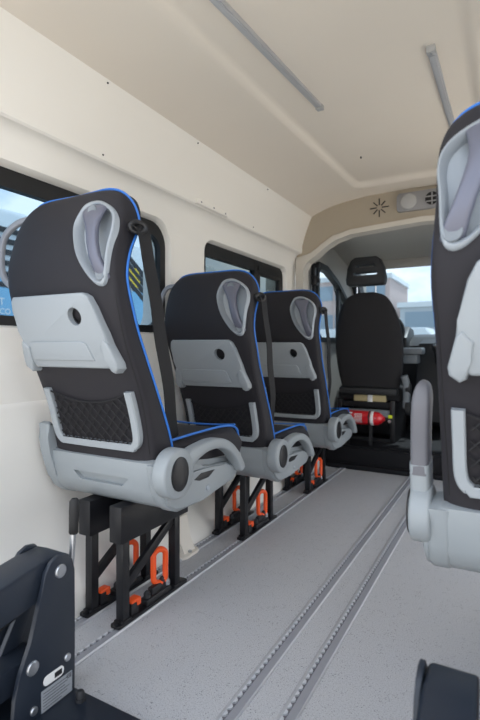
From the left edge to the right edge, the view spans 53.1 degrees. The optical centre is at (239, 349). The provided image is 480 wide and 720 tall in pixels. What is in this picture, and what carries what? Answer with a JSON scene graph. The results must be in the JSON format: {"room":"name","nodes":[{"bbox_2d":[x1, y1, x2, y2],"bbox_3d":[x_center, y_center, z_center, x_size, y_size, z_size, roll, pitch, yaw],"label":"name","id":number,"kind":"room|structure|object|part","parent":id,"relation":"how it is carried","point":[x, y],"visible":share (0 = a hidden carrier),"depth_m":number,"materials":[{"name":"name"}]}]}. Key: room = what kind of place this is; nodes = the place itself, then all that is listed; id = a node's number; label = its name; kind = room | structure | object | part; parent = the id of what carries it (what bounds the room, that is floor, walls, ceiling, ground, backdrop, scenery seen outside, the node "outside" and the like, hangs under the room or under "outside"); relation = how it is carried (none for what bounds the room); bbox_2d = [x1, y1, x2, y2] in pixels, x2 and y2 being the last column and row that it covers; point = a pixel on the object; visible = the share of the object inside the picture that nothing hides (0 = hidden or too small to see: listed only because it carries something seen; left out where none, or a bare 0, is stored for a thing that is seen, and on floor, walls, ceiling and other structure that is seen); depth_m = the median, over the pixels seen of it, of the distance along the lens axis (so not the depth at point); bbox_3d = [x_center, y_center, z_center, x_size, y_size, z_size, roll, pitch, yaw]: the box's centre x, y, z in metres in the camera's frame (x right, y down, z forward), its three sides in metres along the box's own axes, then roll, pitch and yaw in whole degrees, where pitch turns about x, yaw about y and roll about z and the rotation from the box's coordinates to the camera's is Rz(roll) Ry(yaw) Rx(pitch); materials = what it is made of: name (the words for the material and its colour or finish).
{"room":"vehicle interior","nodes":[
{"label":"vehicle interior","id":0,"kind":"room"},
{"bbox_2d":[0,7,318,618],"bbox_3d":[-0.271,-0.085,2.489,0.378,1.970,2.980,0,0,29],"label":"wall","id":1,"kind":"structure","parent":0,"point":[65,125],"depth_m":1.82,"materials":[{"name":"beige plastic"}]},
{"bbox_2d":[0,166,164,332],"bbox_3d":[-0.707,-0.352,1.838,0.033,0.575,1.330,0,0,29],"label":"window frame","id":2,"kind":"structure","parent":1,"relation":"in","point":[10,180],"depth_m":1.78,"materials":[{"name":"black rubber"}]},
{"bbox_2d":[195,198,227,216],"bbox_3d":[-0.152,-0.758,2.571,0.035,0.027,0.300,0,0,29],"label":"strip","id":3,"kind":"object","parent":1,"relation":"attached to","point":[199,202],"visible":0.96,"depth_m":2.54,"materials":[{"name":"grey plastic"}]},
{"bbox_2d":[204,243,282,292],"bbox_3d":[0.043,-0.347,3.172,0.050,0.565,1.130,0,0,29],"label":"window","id":4,"kind":"structure","parent":1,"relation":"in","point":[269,278],"depth_m":3.12,"materials":[{"name":"black rubber"}]},
{"bbox_3d":[0.036,-0.347,3.176,0.005,0.535,1.100,0,0,29],"label":"pane","id":5,"kind":"part","parent":4,"relation":"part of","materials":[{"name":"clear glass"}]},
{"bbox_2d":[0,0,479,216],"bbox_3d":[0.550,-1.093,2.030,1.600,0.182,2.980,0,0,29],"label":"ceiling","id":6,"kind":"structure","parent":0,"point":[382,126],"depth_m":1.84,"materials":[{"name":"beige plastic"}]},
{"bbox_2d":[209,0,323,111],"bbox_3d":[0.025,-1.038,1.573,0.031,0.091,1.301,0,0,31],"label":"strip light","id":7,"kind":"object","parent":6,"relation":"attached to","point":[222,6],"visible":1,"depth_m":1.65,"materials":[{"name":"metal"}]},
{"bbox_2d":[426,44,454,126],"bbox_3d":[0.966,-1.089,2.216,0.031,0.087,1.221,0,0,29],"label":"strip light","id":8,"kind":"object","parent":6,"relation":"attached to","point":[431,51],"visible":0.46,"depth_m":1.90,"materials":[{"name":"metal"}]},
{"bbox_2d":[430,55,452,125],"bbox_3d":[0.966,-1.083,2.216,0.018,0.005,1.130,0,3,29],"label":"diffuser","id":9,"kind":"object","parent":8,"relation":"attached to","point":[434,60],"depth_m":1.95,"materials":[{"name":"grey plastic"}]},
{"bbox_2d":[75,467,479,719],"bbox_3d":[0.574,0.930,2.073,1.820,0.060,3.080,0,0,29],"label":"floor","id":10,"kind":"structure","parent":0,"point":[189,656],"depth_m":1.56,"materials":[{"name":"plastic"}]},
{"bbox_2d":[180,513,198,560],"bbox_3d":[-0.249,0.820,2.121,0.095,0.160,0.140,0,0,29],"label":"lining foot","id":11,"kind":"object","parent":10,"relation":"on","point":[187,548],"visible":0.73,"depth_m":2.13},
{"bbox_2d":[75,466,327,629],"bbox_3d":[0.007,0.896,2.551,0.046,0.008,2.660,0,0,29],"label":"rail","id":12,"kind":"object","parent":10,"relation":"on","point":[79,621],"visible":0.27,"depth_m":2.19,"materials":[{"name":"metal"}]},
{"bbox_2d":[0,188,244,629],"bbox_3d":[-0.378,0.202,1.728,0.622,1.376,0.758,0,0,29],"label":"passenger seat","id":13,"kind":"object","parent":12,"relation":"on","point":[111,437],"visible":1,"depth_m":1.48,"materials":[{"name":"black fabric"}]},
{"bbox_3d":[-0.747,-0.307,1.590,0.115,0.262,0.043,0,0,25],"label":"handle","id":14,"kind":"part","parent":13,"relation":"part of","materials":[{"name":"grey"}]},
{"bbox_2d":[11,292,126,373],"bbox_3d":[-0.523,-0.047,1.442,0.396,0.230,0.117,0,0,29],"label":"tray","id":15,"kind":"object","parent":13,"relation":"on","point":[60,332],"depth_m":1.40,"materials":[{"name":"grey plastic"}]},
{"bbox_3d":[-0.475,-0.054,1.551,0.476,0.849,0.314,0,0,29],"label":"backrest","id":16,"kind":"part","parent":13,"relation":"part of","materials":[{"name":"black fabric"}]},
{"bbox_3d":[-0.503,0.751,1.633,0.031,0.273,0.031,0,0,29],"label":"leg","id":17,"kind":"part","parent":13,"relation":"part of","materials":[{"name":"black metal"}]},
{"bbox_3d":[-0.467,0.217,1.523,0.376,0.192,0.077,0,0,29],"label":"pocket frame","id":18,"kind":"part","parent":13,"relation":"part of","materials":[{"name":"grey plastic"}]},
{"bbox_3d":[-0.405,-0.308,1.367,0.070,0.236,0.143,0,0,-28],"label":"grab handle","id":19,"kind":"part","parent":13,"relation":"part of","materials":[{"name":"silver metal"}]},
{"bbox_3d":[-0.407,-0.307,1.383,0.167,0.264,0.104,0,0,29],"label":"handle dish","id":20,"kind":"part","parent":13,"relation":"part of","materials":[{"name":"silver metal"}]},
{"bbox_3d":[-0.431,0.885,1.762,0.040,0.008,0.375,0,0,29],"label":"foot plate","id":21,"kind":"part","parent":13,"relation":"part of","materials":[{"name":"black metal"}]},
{"bbox_3d":[-0.382,0.751,1.565,0.031,0.273,0.031,0,0,29],"label":"leg","id":22,"kind":"part","parent":13,"relation":"part of","materials":[{"name":"black metal"}]},
{"bbox_3d":[-0.369,0.751,1.873,0.031,0.273,0.031,0,0,29],"label":"leg","id":23,"kind":"part","parent":13,"relation":"part of","materials":[{"name":"black metal"}]},
{"bbox_3d":[-0.310,0.885,1.694,0.040,0.008,0.375,0,0,29],"label":"foot plate","id":24,"kind":"part","parent":13,"relation":"part of","materials":[{"name":"black metal"}]},
{"bbox_3d":[-0.248,0.751,1.805,0.031,0.273,0.031,0,0,29],"label":"leg","id":25,"kind":"part","parent":13,"relation":"part of","materials":[{"name":"black metal"}]},
{"bbox_3d":[-0.121,0.376,1.616,0.052,0.154,0.492,0,0,29],"label":"armrest","id":26,"kind":"part","parent":13,"relation":"part of","materials":[{"name":"grey plastic"}]},
{"bbox_3d":[-0.122,0.424,1.628,0.008,0.024,0.127,0,0,29],"label":"release lever","id":27,"kind":"part","parent":13,"relation":"part of","materials":[{"name":"black plastic"}]},
{"bbox_2d":[172,424,241,459],"bbox_3d":[-0.311,0.371,1.821,0.444,0.148,0.515,0,0,29],"label":"seat cushion","id":28,"kind":"object","parent":13,"relation":"on","point":[186,435],"depth_m":1.79,"materials":[{"name":"black fabric"}]},
{"bbox_2d":[161,269,314,540],"bbox_3d":[0.015,0.259,2.484,0.596,1.262,0.758,0,0,29],"label":"passenger seat","id":29,"kind":"object","parent":12,"relation":"on","point":[210,317],"visible":0.92,"depth_m":2.22,"materials":[{"name":"black fabric"}]},
{"bbox_3d":[-0.355,-0.192,2.346,0.089,0.262,0.043,0,0,23],"label":"handle","id":30,"kind":"part","parent":29,"relation":"part of","materials":[{"name":"grey plastic"}]},
{"bbox_2d":[171,340,251,390],"bbox_3d":[-0.141,0.068,2.204,0.396,0.230,0.117,0,0,29],"label":"tray","id":31,"kind":"object","parent":29,"relation":"on","point":[199,365],"depth_m":2.17,"materials":[{"name":"grey plastic"}]},
{"bbox_3d":[-0.102,0.744,2.345,0.031,0.288,0.031,0,0,29],"label":"leg","id":32,"kind":"part","parent":29,"relation":"part of","materials":[{"name":"black metal"}]},
{"bbox_3d":[-0.094,0.060,2.314,0.476,0.849,0.314,0,0,29],"label":"backrest","id":33,"kind":"part","parent":29,"relation":"part of","materials":[{"name":"black fabric"}]},
{"bbox_3d":[-0.086,0.332,2.286,0.376,0.192,0.077,0,0,29],"label":"pocket frame","id":34,"kind":"part","parent":29,"relation":"part of","materials":[{"name":"grey plastic"}]},
{"bbox_3d":[-0.025,-0.192,2.146,0.167,0.264,0.104,0,0,29],"label":"handle dish","id":35,"kind":"part","parent":29,"relation":"part of","materials":[{"name":"grey plastic"}]},
{"bbox_3d":[-0.030,0.885,2.474,0.040,0.008,0.375,0,0,29],"label":"foot plate","id":36,"kind":"part","parent":29,"relation":"part of","materials":[{"name":"black metal"}]},
{"bbox_3d":[-0.024,-0.193,2.130,0.070,0.236,0.143,0,0,-28],"label":"grab handle","id":37,"kind":"part","parent":29,"relation":"part of","materials":[{"name":"grey plastic"}]},
{"bbox_3d":[0.019,0.744,2.277,0.031,0.288,0.031,0,0,29],"label":"leg","id":38,"kind":"part","parent":29,"relation":"part of","materials":[{"name":"black metal"}]},
{"bbox_3d":[0.032,0.744,2.585,0.031,0.288,0.031,0,0,29],"label":"leg","id":39,"kind":"part","parent":29,"relation":"part of","materials":[{"name":"black metal"}]},
{"bbox_3d":[0.091,0.885,2.406,0.040,0.008,0.375,0,0,29],"label":"foot plate","id":40,"kind":"part","parent":29,"relation":"part of","materials":[{"name":"black metal"}]},
{"bbox_3d":[0.153,0.744,2.517,0.031,0.288,0.031,0,0,29],"label":"leg","id":41,"kind":"part","parent":29,"relation":"part of","materials":[{"name":"black metal"}]},
{"bbox_3d":[0.260,0.491,2.378,0.052,0.154,0.492,0,0,29],"label":"armrest","id":42,"kind":"part","parent":29,"relation":"part of","materials":[{"name":"grey plastic"}]},
{"bbox_2d":[274,424,308,447],"bbox_3d":[0.070,0.486,2.583,0.444,0.148,0.515,0,0,29],"label":"seat cushion","id":43,"kind":"object","parent":29,"relation":"on","point":[280,431],"depth_m":2.55,"materials":[{"name":"black fabric"}]},
{"bbox_3d":[0.260,0.539,2.391,0.008,0.024,0.127,0,0,29],"label":"release lever","id":44,"kind":"part","parent":29,"relation":"part of","materials":[{"name":"black plastic"}]},
{"bbox_2d":[255,289,356,493],"bbox_3d":[0.421,0.259,3.212,0.596,1.262,0.758,0,0,29],"label":"passenger seat","id":45,"kind":"object","parent":12,"relation":"on","point":[302,393],"visible":0.74,"depth_m":2.94,"materials":[{"name":"black fabric"}]},
{"bbox_2d":[257,342,316,380],"bbox_3d":[0.265,0.068,2.932,0.396,0.230,0.117,0,0,29],"label":"tray","id":46,"kind":"object","parent":45,"relation":"on","point":[292,361],"depth_m":2.88,"materials":[{"name":"grey plastic"}]},
{"bbox_3d":[0.304,0.744,3.072,0.031,0.288,0.031,0,0,29],"label":"leg","id":47,"kind":"part","parent":45,"relation":"part of","materials":[{"name":"black metal"}]},
{"bbox_3d":[0.312,0.060,3.041,0.476,0.849,0.314,0,0,29],"label":"backrest","id":48,"kind":"part","parent":45,"relation":"part of","materials":[{"name":"black fabric"}]},
{"bbox_3d":[0.321,0.332,3.013,0.376,0.192,0.077,0,0,29],"label":"pocket frame","id":49,"kind":"part","parent":45,"relation":"part of","materials":[{"name":"grey plastic"}]},
{"bbox_3d":[0.376,0.885,3.201,0.040,0.008,0.375,0,0,29],"label":"foot plate","id":50,"kind":"part","parent":45,"relation":"part of","materials":[{"name":"black metal"}]},
{"bbox_3d":[0.381,-0.192,2.873,0.167,0.264,0.104,0,0,29],"label":"handle dish","id":51,"kind":"part","parent":45,"relation":"part of","materials":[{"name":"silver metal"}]},
{"bbox_3d":[0.383,-0.193,2.857,0.070,0.236,0.143,0,0,-28],"label":"grab handle","id":52,"kind":"part","parent":45,"relation":"part of","materials":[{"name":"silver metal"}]},
{"bbox_3d":[0.426,0.744,3.004,0.031,0.288,0.031,0,0,29],"label":"leg","id":53,"kind":"part","parent":45,"relation":"part of","materials":[{"name":"black metal"}]},
{"bbox_3d":[0.498,0.885,3.133,0.040,0.008,0.375,0,0,29],"label":"foot plate","id":54,"kind":"part","parent":45,"relation":"part of","materials":[{"name":"black metal"}]},
{"bbox_3d":[0.560,0.744,3.244,0.031,0.288,0.031,0,0,29],"label":"leg","id":55,"kind":"part","parent":45,"relation":"part of","materials":[{"name":"black metal"}]},
{"bbox_2d":[331,409,349,424],"bbox_3d":[0.477,0.486,3.311,0.444,0.148,0.515,0,0,29],"label":"seat cushion","id":56,"kind":"object","parent":45,"relation":"on","point":[334,413],"depth_m":3.26,"materials":[{"name":"black fabric"}]},
{"bbox_3d":[0.667,0.491,3.106,0.052,0.154,0.492,0,0,29],"label":"armrest","id":57,"kind":"part","parent":45,"relation":"part of","materials":[{"name":"grey plastic"}]},
{"bbox_2d":[75,467,345,666],"bbox_3d":[0.130,0.896,2.482,0.046,0.008,2.660,0,0,29],"label":"rail","id":58,"kind":"object","parent":10,"relation":"on","point":[110,634],"visible":0.48,"depth_m":1.90,"materials":[{"name":"metal"}]},
{"bbox_2d":[0,498,479,719],"bbox_3d":[-0.235,0.644,0.708,1.340,0.506,0.806,0,0,29],"label":"lift","id":59,"kind":"object","parent":10,"relation":"on","point":[37,585],"visible":1,"depth_m":1.15,"materials":[{"name":"black metal"}]},
{"bbox_3d":[-0.686,0.772,0.893,0.070,0.075,0.690,0,0,29],"label":"arm","id":60,"kind":"part","parent":59,"relation":"part of","materials":[{"name":"black metal"}]},
{"bbox_3d":[-0.570,0.735,1.169,0.015,0.290,0.205,0,0,29],"label":"web plate","id":61,"kind":"part","parent":59,"relation":"part of","materials":[{"name":"black metal"}]},
{"bbox_3d":[-0.575,0.689,1.214,0.012,0.362,0.178,0,0,29],"label":"plate","id":62,"kind":"part","parent":59,"relation":"part of","materials":[{"name":"black metal"}]},
{"bbox_3d":[-0.667,0.615,0.927,0.094,0.201,0.768,0,0,29],"label":"arm","id":63,"kind":"part","parent":59,"relation":"part of","materials":[{"name":"black metal"}]},
{"bbox_3d":[-0.472,0.689,1.156,0.012,0.362,0.178,0,0,29],"label":"plate","id":64,"kind":"part","parent":59,"relation":"part of","materials":[{"name":"black metal"}]},
{"bbox_2d":[43,675,68,709],"bbox_3d":[-0.450,0.841,1.180,0.001,0.039,0.079,0,0,29],"label":"print","id":65,"kind":"object","parent":59,"relation":"on","point":[56,693],"depth_m":1.18},
{"bbox_3d":[-0.450,0.840,1.182,0.001,0.052,0.092,0,0,29],"label":"data plate","id":66,"kind":"part","parent":59,"relation":"part of","materials":[{"name":"grey"}]},
{"bbox_2d":[55,668,61,677],"bbox_3d":[-0.448,0.796,1.184,0.002,0.013,0.022,0,0,29],"label":"print","id":67,"kind":"object","parent":59,"relation":"on","point":[58,671],"depth_m":1.18,"materials":[{"name":"black plastic"}]},
{"bbox_3d":[-0.116,0.882,0.919,1.340,0.029,0.252,0,0,29],"label":"plate","id":68,"kind":"part","parent":59,"relation":"part of","materials":[{"name":"black metal"}]},
{"bbox_3d":[-0.441,0.500,1.261,0.014,0.201,0.030,0,0,29],"label":"lever","id":69,"kind":"part","parent":59,"relation":"part of","materials":[{"name":"silver metal"}]},
{"bbox_3d":[0.273,0.689,0.740,0.010,0.362,0.178,0,0,29],"label":"plate","id":70,"kind":"part","parent":59,"relation":"part of","materials":[{"name":"black metal"}]},
{"bbox_3d":[0.169,0.615,0.460,0.075,0.201,0.768,0,0,29],"label":"arm","id":71,"kind":"part","parent":59,"relation":"part of","materials":[{"name":"black metal"}]},
{"bbox_2d":[215,476,409,719],"bbox_3d":[0.566,0.896,2.238,0.046,0.008,2.660,0,0,29],"label":"rail","id":72,"kind":"object","parent":10,"relation":"on","point":[236,706],"visible":0.98,"depth_m":1.55,"materials":[{"name":"metal"}]},
{"bbox_2d":[276,479,433,719],"bbox_3d":[0.678,0.896,2.176,0.046,0.008,2.660,0,0,29],"label":"rail","id":73,"kind":"object","parent":10,"relation":"on","point":[296,703],"visible":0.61,"depth_m":1.49,"materials":[{"name":"metal"}]},
{"bbox_2d":[406,102,479,572],"bbox_3d":[0.734,0.199,1.089,0.622,1.382,0.758,0,0,29],"label":"passenger seat","id":74,"kind":"object","parent":10,"relation":"on","point":[447,521],"visible":1,"depth_m":0.95,"materials":[{"name":"black fabric"}]},
{"bbox_3d":[0.419,0.340,1.103,0.048,0.193,0.132,0,0,29],"label":"armrest","id":75,"kind":"part","parent":74,"relation":"part of","materials":[{"name":"grey plastic"}]},
{"bbox_3d":[0.634,-0.059,0.914,0.476,0.849,0.314,0,0,29],"label":"backrest","id":76,"kind":"part","parent":74,"relation":"part of","materials":[{"name":"black fabric"}]},
{"bbox_3d":[0.456,-0.312,0.884,0.167,0.264,0.104,0,0,29],"label":"handle dish","id":77,"kind":"part","parent":74,"relation":"part of","materials":[{"name":"grey plastic"}]},
{"bbox_3d":[0.441,-0.313,0.877,0.143,0.236,0.070,0,0,-4],"label":"grab handle","id":78,"kind":"part","parent":74,"relation":"part of","materials":[{"name":"grey plastic"}]},
{"bbox_2d":[448,260,479,382],"bbox_3d":[0.566,-0.052,0.816,0.396,0.230,0.117,0,0,29],"label":"tray","id":79,"kind":"object","parent":74,"relation":"on","point":[463,275],"depth_m":0.89,"materials":[{"name":"grey plastic"}]},
{"bbox_3d":[0.606,0.212,0.906,0.376,0.192,0.077,0,0,29],"label":"pocket frame","id":80,"kind":"part","parent":74,"relation":"part of","materials":[{"name":"grey plastic"}]},
{"bbox_2d":[308,248,365,409],"bbox_3d":[0.944,-0.020,4.616,0.045,1.840,1.920,0,0,29],"label":"wall","id":81,"kind":"structure","parent":0,"point":[330,258],"depth_m":4.45,"materials":[{"name":"grey plastic"}]},
{"bbox_2d":[311,263,320,292],"bbox_3d":[0.612,0.020,3.874,0.065,1.440,0.060,0,0,29],"label":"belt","id":82,"kind":"object","parent":81,"relation":"attached to","point":[315,280],"visible":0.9,"depth_m":3.86,"materials":[{"name":"black fabric"}]},
{"bbox_2d":[316,262,346,341],"bbox_3d":[0.919,-0.403,4.530,0.065,0.672,1.236,0,0,29],"label":"window","id":83,"kind":"structure","parent":81,"relation":"in","point":[340,294],"depth_m":4.35,"materials":[{"name":"black rubber"}]},
{"bbox_2d":[313,424,442,480],"bbox_3d":[1.716,0.850,4.116,1.820,0.220,1.740,0,0,29],"label":"trim","id":84,"kind":"structure","parent":81,"relation":"attached to","point":[379,457],"depth_m":3.63,"materials":[{"name":"black plastic"}]},
{"bbox_2d":[346,409,394,444],"bbox_3d":[0.991,0.602,3.761,0.450,0.266,0.206,0,0,29],"label":"fire extinguisher","id":85,"kind":"object","parent":84,"relation":"on","point":[370,418],"visible":0.73,"depth_m":3.67,"materials":[{"name":"red paint"}]},
{"bbox_2d":[335,256,411,442],"bbox_3d":[1.181,0.007,4.111,0.610,1.515,0.630,0,0,29],"label":"seat","id":86,"kind":"object","parent":84,"relation":"on","point":[368,337],"visible":0.98,"depth_m":3.89,"materials":[{"name":"black fabric"}]},
{"bbox_3d":[1.055,0.338,3.947,0.470,0.055,0.080,0,0,29],"label":"trim","id":87,"kind":"part","parent":86,"relation":"part of","materials":[{"name":"black plastic"}]},
{"bbox_3d":[1.063,-0.080,3.962,0.550,0.770,0.245,0,0,29],"label":"backrest","id":88,"kind":"part","parent":86,"relation":"part of","materials":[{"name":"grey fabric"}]},
{"bbox_3d":[1.139,0.585,4.129,0.470,0.360,0.480,0,0,29],"label":"seat","id":89,"kind":"part","parent":86,"relation":"part of","materials":[{"name":"black plastic"}]},
{"bbox_2d":[340,383,411,401],"bbox_3d":[1.186,0.360,4.183,0.520,0.130,0.500,0,0,29],"label":"cushion","id":90,"kind":"object","parent":86,"relation":"on","point":[346,397],"depth_m":3.93,"materials":[{"name":"fabric"}]},
{"bbox_3d":[1.335,0.465,3.802,0.040,0.110,0.110,0,0,29],"label":"adjuster knob","id":91,"kind":"part","parent":86,"relation":"part of","materials":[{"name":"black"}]},
{"bbox_3d":[1.335,0.305,3.802,0.040,0.080,0.080,0,0,29],"label":"adjuster knob","id":92,"kind":"part","parent":86,"relation":"part of","materials":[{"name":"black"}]},
{"bbox_2d":[401,326,439,425],"bbox_3d":[1.940,0.255,4.517,1.720,0.970,1.020,0,0,29],"label":"dashboard","id":93,"kind":"object","parent":84,"relation":"on","point":[419,357],"visible":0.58,"depth_m":4.34,"materials":[{"name":"black plastic"}]},
{"bbox_2d":[399,318,404,337],"bbox_3d":[1.316,-0.160,4.466,0.420,0.376,0.217,0,0,33],"label":"steering wheel","id":94,"kind":"object","parent":93,"relation":"attached to","point":[401,322],"visible":0.1,"depth_m":4.38,"materials":[{"name":"black plastic"}]},
{"bbox_2d":[403,326,413,355],"bbox_3d":[1.464,-0.075,4.772,0.440,0.310,0.440,0,0,29],"label":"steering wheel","id":95,"kind":"object","parent":93,"relation":"attached to","point":[408,339],"depth_m":4.61,"materials":[{"name":"black plastic"}]},
{"bbox_2d":[403,348,424,363],"bbox_3d":[1.531,0.050,4.277,0.200,0.140,0.200,0,0,29],"label":"tray","id":96,"kind":"object","parent":93,"relation":"on","point":[411,355],"depth_m":4.20,"materials":[{"name":"grey plastic"}]},
{"bbox_3d":[1.731,0.037,4.245,0.052,0.176,0.116,0,0,29],"label":"gear lever","id":97,"kind":"part","parent":93,"relation":"part of","materials":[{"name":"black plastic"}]},
{"bbox_2d":[297,185,435,256],"bbox_3d":[1.260,-0.906,3.300,1.860,0.452,0.068,0,0,29],"label":"wall","id":98,"kind":"structure","parent":0,"point":[356,213],"depth_m":3.50,"materials":[{"name":"beige plastic"}]},
{"bbox_2d":[296,215,434,289],"bbox_3d":[1.265,-0.005,3.309,1.860,1.810,0.108,0,0,29],"label":"trim","id":99,"kind":"structure","parent":98,"relation":"attached to","point":[303,263],"depth_m":3.56,"materials":[{"name":"beige plastic"}]},
{"bbox_2d":[370,198,388,216],"bbox_3d":[0.990,-1.012,3.411,0.132,0.132,0.006,0,0,29],"label":"speaker slots","id":100,"kind":"object","parent":98,"relation":"attached to","point":[379,198],"visible":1,"depth_m":3.41,"materials":[{"name":"black plastic"}]},
{"bbox_2d":[397,188,435,212],"bbox_3d":[1.340,-1.017,3.192,0.575,0.126,0.045,0,0,29],"label":"vent panel","id":101,"kind":"object","parent":98,"relation":"attached to","point":[422,199],"visible":0.53,"depth_m":3.26,"materials":[{"name":"grey plastic"}]},
{"bbox_2d":[333,224,433,266],"bbox_3d":[1.582,-0.925,3.876,2.180,0.250,1.250,0,0,29],"label":"ceiling","id":102,"kind":"structure","parent":0,"point":[412,242],"depth_m":4.22,"materials":[{"name":"grey plastic"}]},
{"bbox_2d":[383,256,430,268],"bbox_3d":[1.635,-0.833,4.442,0.840,0.136,0.098,0,0,29],"label":"sun visor","id":103,"kind":"object","parent":102,"relation":"attached to","point":[419,261],"visible":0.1,"depth_m":4.45,"materials":[{"name":"grey plastic"}]},
{"label":"outside","id":104,"kind":"structure","parent":0,"visible":0},
{"bbox_3d":[12.197,1.625,21.823,120.000,0.050,130.000,0,0,29],"label":"ground","id":105,"kind":"structure","parent":104,"visible":0},
{"bbox_2d":[0,208,142,324],"bbox_3d":[-3.089,0.050,5.106,1.225,3.100,8.900,0,0,29],"label":"coach","id":106,"kind":"object","parent":105,"relation":"on","point":[7,217],"visible":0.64,"depth_m":5.15,"materials":[{"name":"painted metal"},{"name":"glass"}]},
{"bbox_3d":[-2.580,0.140,4.821,0.032,1.920,8.700,0,0,29],"label":"panel","id":107,"kind":"part","parent":106,"relation":"part of","materials":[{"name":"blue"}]},
{"bbox_2d":[295,273,409,329],"bbox_3d":[10.208,-2.400,45.731,10.000,8.000,8.200,0,0,29],"label":"brick building","id":108,"kind":"structure","parent":105,"relation":"on","point":[395,289],"depth_m":42.45,"materials":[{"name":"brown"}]},
{"bbox_2d":[320,327,434,337],"bbox_3d":[5.111,0.450,16.011,5.300,2.300,1.860,0,0,29],"label":"van","id":109,"kind":"object","parent":105,"relation":"on","point":[417,330],"visible":0.02,"depth_m":14.91,"materials":[{"name":"white metal"}]},
{"bbox_2d":[397,301,434,329],"bbox_3d":[24.385,-1.100,36.663,22.400,5.400,8.200,0,0,29],"label":"office building","id":110,"kind":"structure","parent":105,"relation":"on","point":[412,314],"depth_m":37.92,"materials":[{"name":"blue glass"}]},
{"bbox_3d":[2.219,0.375,5.015,2.180,1.050,0.080,0,0,29],"label":"wall","id":111,"kind":"structure","parent":0,"visible":0},
{"bbox_2d":[333,274,363,308],"bbox_3d":[2.043,-0.510,4.701,2.180,0.780,0.720,0,0,29],"label":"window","id":112,"kind":"structure","parent":111,"relation":"in","point":[360,289],"depth_m":4.97,"materials":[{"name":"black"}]}
]}

